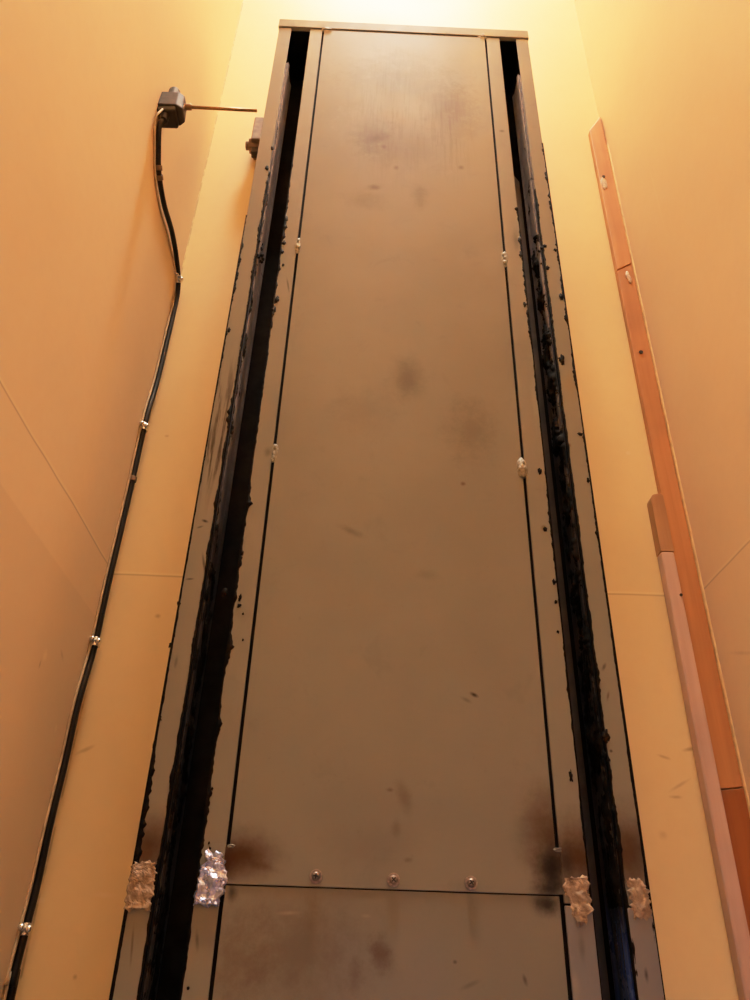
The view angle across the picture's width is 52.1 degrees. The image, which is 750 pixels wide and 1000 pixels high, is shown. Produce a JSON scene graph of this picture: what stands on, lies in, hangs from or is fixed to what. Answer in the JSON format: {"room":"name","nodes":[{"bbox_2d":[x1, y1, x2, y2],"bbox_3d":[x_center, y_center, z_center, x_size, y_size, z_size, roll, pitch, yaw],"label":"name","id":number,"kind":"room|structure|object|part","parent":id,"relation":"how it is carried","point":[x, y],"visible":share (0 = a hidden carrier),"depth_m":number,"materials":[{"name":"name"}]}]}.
{"room":"elevator shaft","nodes":[
{"label":"elevator shaft","id":0,"kind":"room"},
{"bbox_2d":[0,0,242,999],"bbox_3d":[-0.350,-1.814,0.552,0.100,6.350,2.974,2,-31,-1],"label":"wall","id":1,"kind":"structure","parent":0,"point":[88,284],"depth_m":0.93,"materials":[{"name":"beige paint"}]},
{"bbox_2d":[17,923,33,936],"bbox_3d":[-0.390,0.478,0.854,0.017,0.013,0.017,18,-35,-25],"label":"clip","id":2,"kind":"object","parent":1,"relation":"attached to","point":[26,929],"visible":1,"depth_m":0.85,"materials":[{"name":"metal"}]},
{"bbox_2d":[2,108,180,999],"bbox_3d":[-0.387,0.511,0.707,0.016,2.526,0.284,2,-31,-1],"label":"power cable","id":3,"kind":"object","parent":1,"relation":"attached to","point":[11,981],"visible":1,"depth_m":1.05,"materials":[{"name":"rubber"}]},
{"bbox_2d":[156,165,162,170],"bbox_3d":[-0.354,-0.543,1.256,0.012,0.014,0.014,2,-31,-1],"label":"clip","id":4,"kind":"object","parent":3,"relation":"attached to","point":[158,167],"visible":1,"depth_m":1.25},
{"bbox_2d":[156,174,163,180],"bbox_3d":[-0.354,-0.531,1.263,0.011,0.014,0.012,2,-31,-1],"label":"clip","id":5,"kind":"object","parent":3,"relation":"attached to","point":[159,178],"visible":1,"depth_m":1.26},
{"bbox_2d":[89,636,101,648],"bbox_3d":[-0.381,0.193,1.043,0.017,0.013,0.017,18,-35,-25],"label":"clip","id":6,"kind":"object","parent":1,"relation":"attached to","point":[96,641],"visible":1,"depth_m":1.04,"materials":[{"name":"metal"}]},
{"bbox_2d":[130,475,136,482],"bbox_3d":[-0.373,-0.032,1.183,0.010,0.008,0.012,-25,-40,36],"label":"clip","id":7,"kind":"object","parent":1,"relation":"attached to","point":[133,477],"visible":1,"depth_m":1.18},
{"bbox_2d":[139,421,148,432],"bbox_3d":[-0.371,-0.118,1.231,0.017,0.013,0.017,18,-35,-25],"label":"clip","id":8,"kind":"object","parent":1,"relation":"attached to","point":[143,424],"visible":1,"depth_m":1.23,"materials":[{"name":"metal"}]},
{"bbox_2d":[174,272,183,282],"bbox_3d":[-0.362,-0.408,1.411,0.020,0.018,0.017,25,-38,-33],"label":"clip","id":9,"kind":"object","parent":1,"relation":"attached to","point":[178,279],"visible":1,"depth_m":1.41,"materials":[{"name":"metal"}]},
{"bbox_2d":[157,87,256,128],"bbox_3d":[-0.277,-0.649,1.279,0.158,0.087,0.038,2,-31,-1],"label":"switch","id":10,"kind":"object","parent":1,"relation":"attached to","point":[173,103],"visible":0.97,"depth_m":1.27,"materials":[{"name":"black plastic"}]},
{"bbox_3d":[-0.260,-0.654,1.283,0.124,0.007,0.006,2,-31,-1],"label":"actuator rod","id":11,"kind":"part","parent":10,"relation":"part of","materials":[{"name":"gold metal"}]},
{"bbox_2d":[15,0,738,999],"bbox_3d":[0.083,-0.993,1.870,1.064,6.350,0.100,2,-31,-1],"label":"wall","id":12,"kind":"structure","parent":0,"point":[71,952],"depth_m":1.16,"materials":[{"name":"beige paint"}]},
{"bbox_2d":[588,117,631,273],"bbox_3d":[0.487,-0.652,1.608,0.031,0.498,0.016,2,-31,-1],"label":"wooden board","id":13,"kind":"object","parent":12,"relation":"attached to","point":[616,234],"visible":1,"depth_m":1.58,"materials":[{"name":"orange wood"}]},
{"bbox_2d":[615,264,742,789],"bbox_3d":[0.468,-0.041,1.235,0.031,0.968,0.015,2,-31,-1],"label":"wooden board","id":14,"kind":"object","parent":12,"relation":"attached to","point":[664,470],"visible":1,"depth_m":1.17,"materials":[{"name":"brown wood"}]},
{"bbox_2d":[647,493,749,999],"bbox_3d":[0.413,0.846,0.687,0.020,1.998,0.021,2,-31,-1],"label":"batten","id":15,"kind":"object","parent":12,"relation":"attached to","point":[734,915],"visible":1,"depth_m":0.99,"materials":[{"name":"brown wood"}]},
{"bbox_2d":[721,788,749,934],"bbox_3d":[0.433,1.035,0.576,0.031,1.560,0.014,2,-31,-1],"label":"wooden board","id":16,"kind":"object","parent":12,"relation":"attached to","point":[734,800],"visible":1,"depth_m":0.95,"materials":[{"name":"brown wood"}]},
{"bbox_2d":[574,0,749,801],"bbox_3d":[0.614,-1.775,0.565,0.100,6.350,2.974,2,-31,-1],"label":"wall","id":17,"kind":"structure","parent":0,"point":[670,79],"depth_m":1.18,"materials":[{"name":"beige paint"}]},
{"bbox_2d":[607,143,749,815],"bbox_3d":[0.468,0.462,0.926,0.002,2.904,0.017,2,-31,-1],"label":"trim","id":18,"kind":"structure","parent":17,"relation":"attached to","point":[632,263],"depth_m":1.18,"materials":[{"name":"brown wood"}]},
{"bbox_3d":[0.044,0.955,-1.125,1.064,0.100,3.174,2,-31,-1],"label":"floor","id":19,"kind":"structure","parent":0,"visible":0},
{"bbox_2d":[109,19,665,999],"bbox_3d":[-0.019,0.359,0.860,0.572,2.985,0.206,2,-31,-1],"label":"mast","id":20,"kind":"object","parent":19,"relation":"on","point":[391,756],"visible":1,"depth_m":0.90,"materials":[{"name":"grey metal"}]},
{"bbox_3d":[-0.216,0.609,0.621,0.008,2.298,0.049,2,-31,-1],"label":"guide rail","id":21,"kind":"part","parent":20,"relation":"part of","materials":[{"name":"metal"}]},
{"bbox_3d":[-0.177,-0.603,1.363,0.008,0.540,0.049,2,-31,-1],"label":"guide rail","id":22,"kind":"part","parent":20,"relation":"part of","materials":[{"name":"metal"}]},
{"bbox_3d":[-0.002,0.971,0.375,0.322,1.395,0.003,2,-31,-1],"label":"panel","id":23,"kind":"part","parent":20,"relation":"part of","materials":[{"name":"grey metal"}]},
{"bbox_3d":[0.019,0.319,0.780,0.350,2.932,0.002,2,-31,-1],"label":"backing plate","id":24,"kind":"part","parent":20,"relation":"part of","materials":[{"name":"grey metal"}]},
{"bbox_3d":[0.038,-0.280,1.140,0.330,1.536,0.004,2,-31,-1],"label":"panel","id":25,"kind":"part","parent":20,"relation":"part of","materials":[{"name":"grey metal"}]},
{"bbox_3d":[0.274,-0.677,1.425,0.008,0.317,0.049,2,-31,-1],"label":"guide rail","id":26,"kind":"part","parent":20,"relation":"part of","materials":[{"name":"metal"}]},
{"bbox_3d":[0.219,0.494,0.761,0.029,2.664,0.003,2,-31,-1],"label":"plate","id":27,"kind":"part","parent":20,"relation":"part of","materials":[{"name":"grey metal"}]},
{"bbox_3d":[0.235,0.534,0.684,0.008,2.517,0.049,2,-31,-1],"label":"guide rail","id":28,"kind":"part","parent":20,"relation":"part of","materials":[{"name":"metal"}]}
]}

